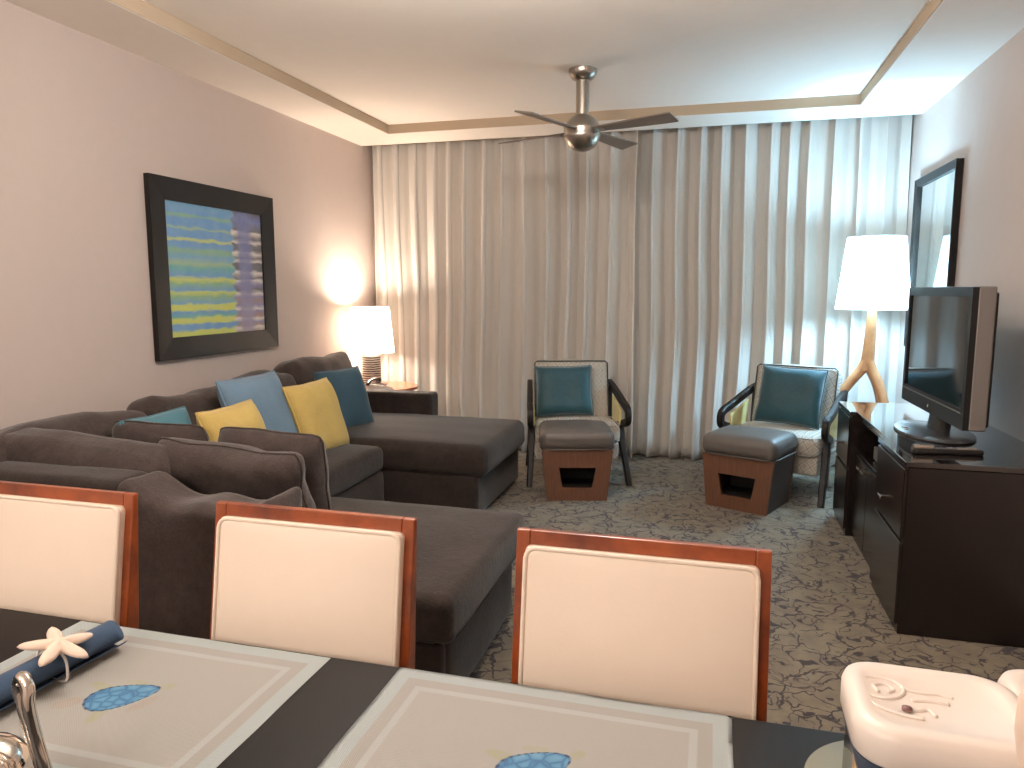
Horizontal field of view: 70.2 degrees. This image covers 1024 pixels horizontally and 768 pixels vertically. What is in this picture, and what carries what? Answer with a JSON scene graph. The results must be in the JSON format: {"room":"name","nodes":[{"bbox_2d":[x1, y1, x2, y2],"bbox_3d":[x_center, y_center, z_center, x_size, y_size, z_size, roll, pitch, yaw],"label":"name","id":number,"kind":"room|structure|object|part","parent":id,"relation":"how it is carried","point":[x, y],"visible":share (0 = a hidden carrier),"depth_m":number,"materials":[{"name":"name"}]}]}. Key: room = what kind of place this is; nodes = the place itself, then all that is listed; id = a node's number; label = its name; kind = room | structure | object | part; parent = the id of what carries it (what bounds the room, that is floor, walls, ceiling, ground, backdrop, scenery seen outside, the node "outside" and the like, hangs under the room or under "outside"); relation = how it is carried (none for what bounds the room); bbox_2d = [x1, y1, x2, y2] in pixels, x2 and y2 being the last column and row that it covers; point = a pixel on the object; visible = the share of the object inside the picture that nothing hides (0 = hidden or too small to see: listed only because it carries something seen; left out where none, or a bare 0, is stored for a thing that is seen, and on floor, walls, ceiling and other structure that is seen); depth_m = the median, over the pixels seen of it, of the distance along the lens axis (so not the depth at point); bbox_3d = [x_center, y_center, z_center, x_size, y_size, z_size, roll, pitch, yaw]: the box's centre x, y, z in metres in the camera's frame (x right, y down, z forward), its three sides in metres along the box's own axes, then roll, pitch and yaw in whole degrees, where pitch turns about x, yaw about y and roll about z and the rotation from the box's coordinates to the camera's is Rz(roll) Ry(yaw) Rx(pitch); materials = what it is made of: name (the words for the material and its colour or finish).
{"room":"hotel room","nodes":[
{"label":"hotel room","id":0,"kind":"room"},
{"bbox_2d":[0,0,375,432],"bbox_3d":[-2.452,-0.404,2.546,0.120,2.950,9.100,2,8,15],"label":"wall","id":1,"kind":"structure","parent":0,"point":[83,117],"depth_m":3.78,"materials":[{"name":"paint"}]},
{"bbox_2d":[143,173,278,361],"bbox_3d":[-1.815,-0.701,4.527,0.034,1.020,1.150,2,8,15],"label":"framed painting","id":2,"kind":"object","parent":1,"relation":"attached to","point":[212,267],"visible":1,"depth_m":4.42},
{"bbox_2d":[4,0,1023,145],"bbox_3d":[-0.293,-1.625,1.786,4.360,0.295,8.860,2,8,15],"label":"ceiling","id":3,"kind":"structure","parent":0,"point":[391,61],"depth_m":4.00,"materials":[{"name":"paint"}]},
{"bbox_2d":[372,130,637,457],"bbox_3d":[-0.117,-0.830,6.233,2.343,2.831,0.174,2,8,15],"label":"curtain","id":4,"kind":"object","parent":3,"relation":"hanging from","point":[494,260],"visible":0.71,"depth_m":6.21,"materials":[{"name":"fabric"}]},
{"bbox_2d":[109,0,942,133],"bbox_3d":[0.147,-1.726,3.445,3.465,0.068,3.990,2,8,15],"label":"trim","id":5,"kind":"structure","parent":3,"relation":"attached to","point":[139,7],"depth_m":4.96,"materials":[{"name":"paint"}]},
{"bbox_2d":[499,65,678,151],"bbox_3d":[0.424,-1.641,4.378,0.930,0.477,0.930,-1,7,-7],"label":"ceiling fan","id":6,"kind":"object","parent":3,"relation":"hanging from","point":[581,133],"visible":1,"depth_m":4.31,"materials":[{"name":"silver metal"}]},
{"bbox_3d":[0.146,-1.554,4.604,0.500,0.034,0.123,6,9,37],"label":"blade","id":7,"kind":"part","parent":6,"relation":"part of","materials":[{"name":"silver metal"}]},
{"bbox_3d":[0.211,-1.492,4.117,0.123,0.034,0.500,6,9,37],"label":"blade","id":8,"kind":"part","parent":6,"relation":"part of","materials":[{"name":"silver metal"}]},
{"bbox_3d":[0.636,-1.563,4.668,0.123,0.034,0.500,6,9,37],"label":"blade","id":9,"kind":"part","parent":6,"relation":"part of","materials":[{"name":"silver metal"}]},
{"bbox_3d":[0.701,-1.500,4.181,0.500,0.034,0.123,6,9,37],"label":"blade","id":10,"kind":"part","parent":6,"relation":"part of","materials":[{"name":"silver metal"}]},
{"bbox_2d":[625,114,912,464],"bbox_3d":[1.907,-0.768,5.757,2.189,2.833,0.174,2,8,15],"label":"curtain","id":11,"kind":"object","parent":3,"relation":"hanging from","point":[742,231],"visible":0.7,"depth_m":5.74,"materials":[{"name":"fabric"}]},
{"bbox_2d":[469,449,1023,732],"bbox_3d":[-0.293,1.185,2.149,4.600,0.100,9.100,2,8,15],"label":"floor","id":12,"kind":"structure","parent":0,"point":[827,616],"depth_m":3.62,"materials":[{"name":"carpet"}]},
{"bbox_2d":[0,481,138,628],"bbox_3d":[-1.090,0.737,1.456,0.444,0.965,0.548,2,8,15],"label":"dining chair","id":13,"kind":"object","parent":12,"relation":"on","point":[66,552],"visible":0.51,"depth_m":1.57,"materials":[{"name":"beige leather"}]},
{"bbox_3d":[-1.025,0.243,1.628,0.392,0.030,0.018,2,8,15],"label":"rail","id":14,"kind":"part","parent":13,"relation":"part of","materials":[{"name":"brown wood"}]},
{"bbox_3d":[-0.832,0.718,1.604,0.026,0.965,0.123,2,8,15],"label":"leg","id":15,"kind":"part","parent":13,"relation":"part of","materials":[{"name":"brown wood"}]},
{"bbox_2d":[0,369,383,501],"bbox_3d":[-1.528,0.458,3.739,1.057,0.894,2.268,2,8,15],"label":"sofa","id":16,"kind":"object","parent":12,"relation":"on","point":[355,471],"visible":0.2,"depth_m":3.90,"materials":[{"name":"fabric"}]},
{"bbox_2d":[0,410,149,461],"bbox_3d":[-1.943,0.376,3.160,0.344,0.494,0.960,2,8,15],"label":"cushion","id":17,"kind":"object","parent":16,"relation":"on","point":[100,424],"depth_m":3.17,"materials":[{"name":"fabric"}]},
{"bbox_2d":[128,385,221,424],"bbox_3d":[-1.718,0.278,3.890,0.345,0.492,0.607,2,8,15],"label":"cushion","id":18,"kind":"object","parent":16,"relation":"on","point":[202,399],"depth_m":3.75,"materials":[{"name":"fabric"}]},
{"bbox_2d":[210,369,296,386],"bbox_3d":[-1.565,0.183,4.495,0.365,0.542,0.705,2,8,15],"label":"cushion","id":19,"kind":"object","parent":16,"relation":"on","point":[286,378],"depth_m":4.56,"materials":[{"name":"brown fabric"}]},
{"bbox_2d":[215,370,297,432],"bbox_3d":[-1.389,0.196,4.043,0.254,0.491,0.514,3,8,20],"label":"cushion","id":20,"kind":"object","parent":16,"relation":"on","point":[265,390],"visible":0.46,"depth_m":3.99,"materials":[{"name":"blue fabric"}]},
{"bbox_2d":[282,377,349,448],"bbox_3d":[-1.165,0.203,4.368,0.226,0.436,0.449,3,8,20],"label":"cushion","id":21,"kind":"object","parent":16,"relation":"on","point":[314,407],"visible":0.71,"depth_m":4.28,"materials":[{"name":"yellow fabric"}]},
{"bbox_2d":[326,445,383,495],"bbox_3d":[-1.294,0.506,4.091,0.787,0.200,1.050,2,8,15],"label":"seat cushion","id":22,"kind":"object","parent":16,"relation":"on","point":[352,468],"depth_m":4.17,"materials":[{"name":"fabric"}]},
{"bbox_2d":[0,425,525,676],"bbox_3d":[-1.036,0.597,2.907,2.033,0.834,1.032,2,8,15],"label":"sofa","id":23,"kind":"object","parent":12,"relation":"on","point":[465,557],"visible":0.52,"depth_m":2.52,"materials":[{"name":"fabric"}]},
{"bbox_3d":[-1.710,0.671,2.724,0.787,0.734,0.203,2,8,15],"label":"frame","id":24,"kind":"part","parent":23,"relation":"part of","materials":[{"name":"fabric"}]},
{"bbox_2d":[0,425,168,472],"bbox_3d":[-1.671,0.397,2.885,0.795,0.431,0.301,2,8,15],"label":"cushion","id":25,"kind":"object","parent":23,"relation":"on","point":[26,444],"depth_m":2.76,"materials":[{"name":"fabric"}]},
{"bbox_2d":[118,406,191,424],"bbox_3d":[-1.600,0.316,3.357,0.194,0.372,0.382,3,8,20],"label":"cushion","id":26,"kind":"object","parent":23,"relation":"on","point":[180,415],"visible":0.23,"depth_m":3.38,"materials":[{"name":"teal fabric"}]},
{"bbox_2d":[112,420,209,445],"bbox_3d":[-1.539,0.363,3.221,0.465,0.411,0.226,1,7,9],"label":"cushion","id":27,"kind":"object","parent":23,"relation":"on","point":[146,432],"visible":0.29,"depth_m":3.13,"materials":[{"name":"brown fabric"}]},
{"bbox_2d":[195,399,265,441],"bbox_3d":[-1.327,0.302,3.532,0.218,0.401,0.432,3,8,20],"label":"cushion","id":28,"kind":"object","parent":23,"relation":"on","point":[246,413],"visible":0.37,"depth_m":3.46,"materials":[{"name":"yellow fabric"}]},
{"bbox_2d":[157,437,315,508],"bbox_3d":[-1.067,0.427,2.828,0.678,0.426,0.266,2,8,18],"label":"cushion","id":29,"kind":"object","parent":23,"relation":"on","point":[203,466],"visible":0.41,"depth_m":2.70,"materials":[{"name":"grey fabric"}]},
{"bbox_2d":[218,426,330,509],"bbox_3d":[-0.987,0.392,3.016,0.510,0.437,0.218,2,8,14],"label":"cushion","id":30,"kind":"object","parent":23,"relation":"on","point":[311,447],"visible":0.42,"depth_m":2.91,"materials":[{"name":"fabric"}]},
{"bbox_2d":[331,496,525,643],"bbox_3d":[-0.545,0.661,2.808,1.023,0.190,0.967,2,8,15],"label":"seat cushion","id":31,"kind":"object","parent":23,"relation":"on","point":[462,554],"depth_m":2.63,"materials":[{"name":"fabric"}]},
{"bbox_3d":[-0.512,0.937,2.388,0.619,0.273,0.064,2,8,15],"label":"panel","id":32,"kind":"part","parent":23,"relation":"part of","materials":[{"name":"brown fabric"}]},
{"bbox_2d":[210,500,416,668],"bbox_3d":[-0.463,0.759,1.284,0.444,0.965,0.548,2,8,15],"label":"dining chair","id":33,"kind":"object","parent":12,"relation":"on","point":[321,582],"visible":0.51,"depth_m":1.42,"materials":[{"name":"beige leather"}]},
{"bbox_3d":[-0.608,0.726,1.543,0.026,0.965,0.123,2,8,15],"label":"leg","id":34,"kind":"part","parent":33,"relation":"part of","materials":[{"name":"brown wood"}]},
{"bbox_3d":[-0.399,0.266,1.456,0.392,0.030,0.018,2,8,15],"label":"rail","id":35,"kind":"part","parent":33,"relation":"part of","materials":[{"name":"brown wood"}]},
{"bbox_3d":[-0.205,0.740,1.432,0.026,0.965,0.123,2,8,15],"label":"leg","id":36,"kind":"part","parent":33,"relation":"part of","materials":[{"name":"brown wood"}]},
{"bbox_2d":[271,353,524,508],"bbox_3d":[-0.812,0.268,5.106,1.703,0.932,1.188,2,8,15],"label":"sofa","id":37,"kind":"object","parent":12,"relation":"on","point":[429,457],"visible":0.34,"depth_m":4.60,"materials":[{"name":"brown fabric"}]},
{"bbox_2d":[271,353,353,384],"bbox_3d":[-1.393,0.072,5.242,0.366,0.579,0.803,2,8,15],"label":"cushion","id":38,"kind":"object","parent":37,"relation":"on","point":[302,369],"depth_m":4.97,"materials":[{"name":"fabric"}]},
{"bbox_2d":[313,366,373,426],"bbox_3d":[-1.138,0.105,4.974,0.221,0.420,0.404,5,9,32],"label":"cushion","id":39,"kind":"object","parent":37,"relation":"on","point":[348,384],"visible":0.66,"depth_m":4.93,"materials":[{"name":"teal fabric"}]},
{"bbox_3d":[-1.041,0.349,5.708,0.945,0.616,0.175,2,8,15],"label":"arm","id":40,"kind":"part","parent":37,"relation":"part of"},
{"bbox_2d":[347,413,524,476],"bbox_3d":[-0.719,0.387,5.006,1.459,0.232,1.014,2,8,15],"label":"seat cushion","id":41,"kind":"object","parent":37,"relation":"on","point":[412,444],"depth_m":4.56,"materials":[{"name":"fabric"}]},
{"bbox_2d":[381,381,418,389],"bbox_3d":[-1.087,0.314,6.139,0.610,0.605,0.610,2,8,15],"label":"side table","id":42,"kind":"object","parent":12,"relation":"on","point":[397,385],"visible":0.2,"depth_m":6.11,"materials":[{"name":"brown wood"}]},
{"bbox_2d":[347,307,393,384],"bbox_3d":[-1.183,-0.317,6.106,0.389,0.654,0.389,2,8,15],"label":"table lamp","id":43,"kind":"object","parent":42,"relation":"on","point":[370,331],"visible":0.94,"depth_m":5.95,"materials":[{"name":"white fabric"}]},
{"bbox_3d":[-1.183,-0.453,6.088,0.384,0.374,0.384,2,8,15],"label":"lamp shade","id":44,"kind":"part","parent":43,"relation":"part of","materials":[{"name":"white fabric"}]},
{"bbox_2d":[365,377,393,389],"bbox_3d":[-1.073,-0.002,5.869,0.180,0.090,0.174,4,8,27],"label":"telephone","id":45,"kind":"object","parent":42,"relation":"on","point":[368,385],"visible":0.98,"depth_m":5.83,"materials":[{"name":"white plastic"}]},
{"bbox_2d":[0,608,843,767],"bbox_3d":[-0.448,0.924,0.850,2.850,0.750,1.038,2,8,15],"label":"dining table","id":46,"kind":"object","parent":12,"relation":"on","point":[309,724],"visible":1,"depth_m":1.10,"materials":[{"name":"brown wood"}]},
{"bbox_2d":[0,671,52,767],"bbox_3d":[-0.639,0.446,0.907,0.136,0.183,0.126,-3,8,-25],"label":"condiment caddy","id":47,"kind":"object","parent":46,"relation":"on","point":[16,751],"visible":1,"depth_m":0.90,"materials":[{"name":"silver metal"}]},
{"bbox_2d":[0,732,33,767],"bbox_3d":[-0.661,0.486,0.917,0.100,0.084,0.100,2,8,15],"label":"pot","id":48,"kind":"object","parent":47,"relation":"on","point":[14,749],"depth_m":0.91,"materials":[{"name":"silver metal"}]},
{"bbox_2d":[0,621,329,767],"bbox_3d":[-0.639,0.502,1.181,0.550,0.001,0.390,2,8,15],"label":"placemat","id":49,"kind":"object","parent":46,"relation":"on","point":[156,699],"visible":0.83,"depth_m":1.16,"materials":[{"name":"white fabric"}]},
{"bbox_2d":[0,620,125,710],"bbox_3d":[-0.766,0.463,1.175,0.107,0.076,0.327,3,8,19],"label":"napkin","id":50,"kind":"object","parent":49,"relation":"on","point":[61,656],"visible":0.9,"depth_m":1.20,"materials":[{"name":"blue fabric"}]},
{"bbox_2d":[317,667,733,767],"bbox_3d":[0.020,0.525,1.004,0.550,0.002,0.390,2,8,15],"label":"placemat","id":51,"kind":"object","parent":46,"relation":"on","point":[420,718],"visible":1,"depth_m":1.08,"materials":[{"name":"white fabric"}]},
{"bbox_2d":[804,740,843,767],"bbox_3d":[0.501,0.531,0.942,0.230,0.005,0.230,2,8,15],"label":"glass plate","id":52,"kind":"object","parent":46,"relation":"on","point":[830,755],"visible":0.38,"depth_m":1.01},
{"bbox_2d":[840,662,1017,767],"bbox_3d":[0.520,0.459,0.898,0.204,0.148,0.180,2,8,16],"label":"canister","id":53,"kind":"object","parent":52,"relation":"on","point":[895,716],"visible":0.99,"depth_m":0.86,"materials":[{"name":"white ceramic"}]},
{"bbox_2d":[997,669,1023,695],"bbox_3d":[0.727,0.463,0.914,0.196,0.148,0.136,2,8,12],"label":"canister","id":54,"kind":"object","parent":46,"relation":"on","point":[1013,680],"visible":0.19,"depth_m":0.95,"materials":[{"name":"white ceramic"}]},
{"bbox_2d":[1014,685,1023,767],"bbox_3d":[0.533,0.421,0.733,0.057,0.277,0.058,-1,7,-5],"label":"shell ornament","id":55,"kind":"object","parent":46,"relation":"on","point":[1019,718],"visible":1,"depth_m":0.73,"materials":[{"name":"beige ceramic"}]},
{"bbox_2d":[539,419,614,500],"bbox_3d":[0.438,0.509,5.048,0.500,0.497,0.457,0,7,0],"label":"ottoman","id":56,"kind":"object","parent":12,"relation":"on","point":[577,455],"visible":1,"depth_m":4.85,"materials":[{"name":"brown wood"}]},
{"bbox_2d":[561,478,592,486],"bbox_3d":[0.438,0.696,5.073,0.356,0.020,0.356,0,7,0],"label":"shelf","id":57,"kind":"object","parent":56,"relation":"attached to","point":[566,482],"depth_m":5.07,"materials":[{"name":"brown wood"}]},
{"bbox_2d":[539,419,614,448],"bbox_3d":[0.438,0.349,5.028,0.500,0.174,0.457,0,7,0],"label":"seat cushion","id":58,"kind":"object","parent":56,"relation":"on","point":[564,433],"depth_m":4.82,"materials":[{"name":"grey leather"}]},
{"bbox_3d":[0.439,0.555,5.186,0.340,0.230,0.020,0,7,0],"label":"panel","id":59,"kind":"part","parent":56,"relation":"part of","materials":[{"name":"brown wood"}]},
{"bbox_3d":[0.437,0.609,4.868,0.470,0.345,0.025,0,7,0],"label":"panel","id":60,"kind":"part","parent":56,"relation":"part of","materials":[{"name":"brown wood"}]},
{"bbox_2d":[526,359,631,486],"bbox_3d":[0.468,0.271,5.511,0.758,0.871,0.718,0,7,-3],"label":"armchair","id":61,"kind":"object","parent":12,"relation":"on","point":[606,407],"visible":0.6,"depth_m":5.45,"materials":[{"name":"grey fabric"}]},
{"bbox_3d":[0.139,0.319,5.784,0.046,0.700,0.127,-2,8,-12],"label":"leg","id":62,"kind":"part","parent":61,"relation":"part of","materials":[{"name":"brown wood"}]},
{"bbox_3d":[0.142,0.168,5.455,0.060,0.335,0.604,0,7,1],"label":"arm","id":63,"kind":"part","parent":61,"relation":"part of","materials":[{"name":"brown wood"}]},
{"bbox_3d":[0.140,0.515,5.294,0.056,0.441,0.260,1,7,5],"label":"leg","id":64,"kind":"part","parent":61,"relation":"part of","materials":[{"name":"brown wood"}]},
{"bbox_3d":[0.152,0.214,5.449,0.012,0.219,0.339,0,7,-3],"label":"panel","id":65,"kind":"part","parent":61,"relation":"part of","materials":[{"name":"yellow fabric"}]},
{"bbox_2d":[534,365,593,416],"bbox_3d":[0.392,0.051,5.498,0.439,0.379,0.188,-1,7,-4],"label":"cushion","id":66,"kind":"object","parent":61,"relation":"on","point":[560,390],"visible":1,"depth_m":5.45,"materials":[{"name":"teal fabric"}]},
{"bbox_2d":[533,359,607,415],"bbox_3d":[0.459,0.048,5.689,0.584,0.474,0.218,0,7,-3],"label":"cushion","id":67,"kind":"object","parent":61,"relation":"on","point":[599,374],"depth_m":5.64,"materials":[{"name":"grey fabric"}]},
{"bbox_3d":[0.468,0.459,5.545,0.602,0.133,0.522,0,7,-3],"label":"seat","id":68,"kind":"part","parent":61,"relation":"part of","materials":[{"name":"grey fabric"}]},
{"bbox_2d":[535,415,619,442],"bbox_3d":[0.472,0.340,5.464,0.619,0.186,0.470,0,7,-3],"label":"seat cushion","id":69,"kind":"object","parent":61,"relation":"on","point":[614,423],"depth_m":5.40,"materials":[{"name":"grey fabric"}]},
{"bbox_3d":[0.773,0.316,5.812,0.046,0.700,0.127,1,7,7],"label":"leg","id":70,"kind":"part","parent":61,"relation":"part of","materials":[{"name":"brown wood"}]},
{"bbox_3d":[0.788,0.211,5.477,0.012,0.219,0.339,0,7,-3],"label":"panel","id":71,"kind":"part","parent":61,"relation":"part of","materials":[{"name":"yellow fabric"}]},
{"bbox_3d":[0.797,0.164,5.484,0.060,0.335,0.604,-1,7,-7],"label":"arm","id":72,"kind":"part","parent":61,"relation":"part of","materials":[{"name":"brown wood"}]},
{"bbox_3d":[0.817,0.512,5.324,0.056,0.441,0.260,-1,7,-10],"label":"leg","id":73,"kind":"part","parent":61,"relation":"part of","materials":[{"name":"brown wood"}]},
{"bbox_2d":[511,527,771,721],"bbox_3d":[0.160,0.781,1.114,0.444,0.965,0.548,2,8,15],"label":"dining chair","id":74,"kind":"object","parent":12,"relation":"on","point":[684,625],"visible":0.78,"depth_m":1.25,"materials":[{"name":"beige leather"}]},
{"bbox_3d":[0.015,0.748,1.372,0.026,0.965,0.123,2,8,15],"label":"leg","id":75,"kind":"part","parent":74,"relation":"part of","materials":[{"name":"brown wood"}]},
{"bbox_3d":[0.224,0.288,1.285,0.392,0.030,0.018,2,8,15],"label":"rail","id":76,"kind":"part","parent":74,"relation":"part of","materials":[{"name":"brown wood"}]},
{"bbox_3d":[0.418,0.762,1.262,0.026,0.965,0.123,2,8,15],"label":"leg","id":77,"kind":"part","parent":74,"relation":"part of","materials":[{"name":"brown wood"}]},
{"bbox_2d":[702,425,796,515],"bbox_3d":[1.560,0.542,4.792,0.500,0.497,0.457,6,9,39],"label":"ottoman","id":78,"kind":"object","parent":12,"relation":"on","point":[749,469],"visible":1,"depth_m":4.65,"materials":[{"name":"brown wood"}]},
{"bbox_3d":[1.402,0.601,4.931,0.056,0.345,0.360,6,9,39],"label":"panel","id":79,"kind":"part","parent":78,"relation":"part of","materials":[{"name":"wood"}]},
{"bbox_2d":[722,484,752,498],"bbox_3d":[1.560,0.729,4.817,0.356,0.020,0.356,6,9,39],"label":"shelf","id":80,"kind":"object","parent":78,"relation":"attached to","point":[744,491],"depth_m":4.87,"materials":[{"name":"brown wood"}]},
{"bbox_3d":[1.438,0.637,4.655,0.470,0.345,0.025,6,9,39],"label":"panel","id":81,"kind":"part","parent":78,"relation":"part of","materials":[{"name":"brown wood"}]},
{"bbox_3d":[1.643,0.592,4.900,0.340,0.230,0.020,6,9,39],"label":"panel","id":82,"kind":"part","parent":78,"relation":"part of","materials":[{"name":"brown wood"}]},
{"bbox_2d":[703,425,796,460],"bbox_3d":[1.560,0.382,4.772,0.500,0.174,0.457,6,9,39],"label":"seat cushion","id":83,"kind":"object","parent":78,"relation":"on","point":[732,442],"depth_m":4.63,"materials":[{"name":"grey leather"}]},
{"bbox_3d":[1.717,0.634,4.674,0.056,0.345,0.360,6,9,39],"label":"panel","id":84,"kind":"part","parent":78,"relation":"part of","materials":[{"name":"leather"}]},
{"bbox_3d":[1.682,0.599,4.950,0.470,0.345,0.025,6,9,39],"label":"panel","id":85,"kind":"part","parent":78,"relation":"part of","materials":[{"name":"brown wood"}]},
{"bbox_2d":[716,363,847,507],"bbox_3d":[1.931,0.317,5.154,0.758,0.871,0.718,6,9,38],"label":"armchair","id":86,"kind":"object","parent":12,"relation":"on","point":[816,453],"visible":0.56,"depth_m":5.05,"materials":[{"name":"beige fabric"}]},
{"bbox_3d":[1.658,0.185,5.320,0.060,0.335,0.604,7,10,42],"label":"arm","id":87,"kind":"part","parent":86,"relation":"part of","materials":[{"name":"brown wood"}]},
{"bbox_3d":[1.657,0.232,5.310,0.012,0.219,0.339,6,9,38],"label":"panel","id":88,"kind":"part","parent":86,"relation":"part of","materials":[{"name":"yellow fabric"}]},
{"bbox_2d":[742,421,834,457],"bbox_3d":[1.898,0.385,5.118,0.619,0.186,0.470,6,9,38],"label":"seat cushion","id":89,"kind":"object","parent":86,"relation":"on","point":[810,444],"depth_m":4.87,"materials":[{"name":"grey fabric"}]},
{"bbox_2d":[753,364,828,429],"bbox_3d":[1.958,0.087,5.126,0.464,0.415,0.187,6,10,39],"label":"cushion","id":90,"kind":"object","parent":86,"relation":"on","point":[792,396],"visible":1,"depth_m":5.07,"materials":[{"name":"teal leather"}]},
{"bbox_2d":[752,363,841,427],"bbox_3d":[2.059,0.099,5.288,0.584,0.474,0.218,6,9,38],"label":"cushion","id":91,"kind":"object","parent":86,"relation":"on","point":[833,384],"depth_m":5.10,"materials":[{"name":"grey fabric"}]},
{"bbox_3d":[1.938,0.505,5.186,0.602,0.133,0.522,6,9,38],"label":"seat","id":92,"kind":"part","parent":86,"relation":"part of","materials":[{"name":"grey fabric"}]},
{"bbox_3d":[2.052,0.580,4.792,0.056,0.441,0.260,4,9,31],"label":"leg","id":93,"kind":"part","parent":86,"relation":"part of","materials":[{"name":"brown wood"}]},
{"bbox_3d":[2.155,0.283,4.918,0.012,0.219,0.339,6,9,38],"label":"panel","id":94,"kind":"part","parent":86,"relation":"part of","materials":[{"name":"yellow fabric"}]},
{"bbox_3d":[2.171,0.237,4.916,0.060,0.335,0.604,5,9,34],"label":"arm","id":95,"kind":"part","parent":86,"relation":"part of","materials":[{"name":"brown wood"}]},
{"bbox_2d":[827,235,909,486],"bbox_3d":[2.496,-0.133,5.093,0.480,1.761,0.481,6,10,41],"label":"floor lamp","id":96,"kind":"object","parent":12,"relation":"on","point":[874,277],"visible":0.82,"depth_m":4.86,"materials":[{"name":"honey wood"},{"name":"white fabric"}]},
{"bbox_3d":[2.366,0.283,5.171,0.293,0.916,0.064,1,7,9],"label":"leg","id":97,"kind":"part","parent":96,"relation":"part of","materials":[{"name":"brown wood"}]},
{"bbox_3d":[2.483,-0.321,5.072,0.095,0.463,0.075,2,8,15],"label":"stem","id":98,"kind":"part","parent":96,"relation":"part of","materials":[{"name":"brown wood"}]},
{"bbox_3d":[2.589,0.279,5.205,0.273,0.915,0.075,-4,8,-29],"label":"leg","id":99,"kind":"part","parent":96,"relation":"part of","materials":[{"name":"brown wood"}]},
{"bbox_3d":[2.496,-0.761,5.012,0.476,0.490,0.476,2,8,15],"label":"lamp shade","id":100,"kind":"part","parent":96,"relation":"part of","materials":[{"name":"white fabric"}]},
{"bbox_3d":[2.526,0.298,5.056,0.186,0.916,0.202,2,8,15],"label":"leg","id":101,"kind":"part","parent":96,"relation":"part of","materials":[{"name":"brown wood"}]},
{"bbox_2d":[833,401,1023,647],"bbox_3d":[2.067,0.576,3.654,0.635,0.722,1.655,2,8,15],"label":"media console","id":102,"kind":"object","parent":12,"relation":"on","point":[940,538],"visible":0.96,"depth_m":2.92,"materials":[{"name":"brown wood"}]},
{"bbox_3d":[1.961,0.636,4.345,0.016,0.345,0.382,2,8,15],"label":"drawer","id":103,"kind":"part","parent":102,"relation":"part of","materials":[{"name":"brown wood"}]},
{"bbox_3d":[1.961,0.308,4.302,0.016,0.288,0.382,2,8,15],"label":"drawer","id":104,"kind":"part","parent":102,"relation":"part of","materials":[{"name":"brown wood"}]},
{"bbox_3d":[1.892,0.633,3.962,0.014,0.450,0.361,2,8,15],"label":"door","id":105,"kind":"part","parent":102,"relation":"part of","materials":[{"name":"brown wood"}]},
{"bbox_3d":[1.794,0.678,3.611,0.014,0.450,0.361,2,8,15],"label":"door","id":106,"kind":"part","parent":102,"relation":"part of","materials":[{"name":"brown wood"}]},
{"bbox_2d":[873,446,877,461],"bbox_3d":[1.999,0.395,3.657,0.263,0.071,0.400,2,8,15],"label":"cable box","id":107,"kind":"object","parent":102,"relation":"on","point":[875,448],"visible":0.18,"depth_m":3.84,"materials":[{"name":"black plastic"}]},
{"bbox_3d":[1.643,0.783,3.206,0.016,0.345,0.497,2,8,15],"label":"drawer","id":108,"kind":"part","parent":102,"relation":"part of","materials":[{"name":"brown wood"}]},
{"bbox_3d":[1.643,0.455,3.163,0.016,0.288,0.497,2,8,15],"label":"drawer","id":109,"kind":"part","parent":102,"relation":"part of","materials":[{"name":"brown wood"}]},
{"bbox_2d":[894,286,999,444],"bbox_3d":[2.016,-0.110,3.441,0.320,0.693,0.954,2,8,14],"label":"television","id":110,"kind":"object","parent":102,"relation":"on","point":[950,341],"visible":1,"depth_m":3.24,"materials":[{"name":"black plastic"}]},
{"bbox_2d":[911,444,983,455],"bbox_3d":[1.812,0.272,3.035,0.272,0.040,0.050,1,7,7],"label":"remote control","id":111,"kind":"object","parent":102,"relation":"on","point":[916,448],"visible":1,"depth_m":3.02,"materials":[{"name":"black plastic"}]},
{"bbox_2d":[895,28,1023,441],"bbox_3d":[1.866,-0.251,1.362,0.120,2.950,9.100,2,8,15],"label":"wall","id":112,"kind":"structure","parent":0,"point":[980,120],"depth_m":3.78,"materials":[{"name":"paint"}]},
{"bbox_2d":[903,158,963,345],"bbox_3d":[2.726,-0.794,4.742,0.040,1.160,0.925,2,8,15],"label":"wall mirror","id":113,"kind":"object","parent":112,"relation":"attached to","point":[937,194],"visible":0.61,"depth_m":4.66,"materials":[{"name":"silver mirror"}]},
{"bbox_2d":[913,170,954,287],"bbox_3d":[2.738,-0.793,4.739,0.012,1.070,0.835,2,8,15],"label":"mirror glass","id":114,"kind":"object","parent":113,"relation":"attached to","point":[933,205],"depth_m":4.73,"materials":[{"name":"silver mirror"}]}
]}

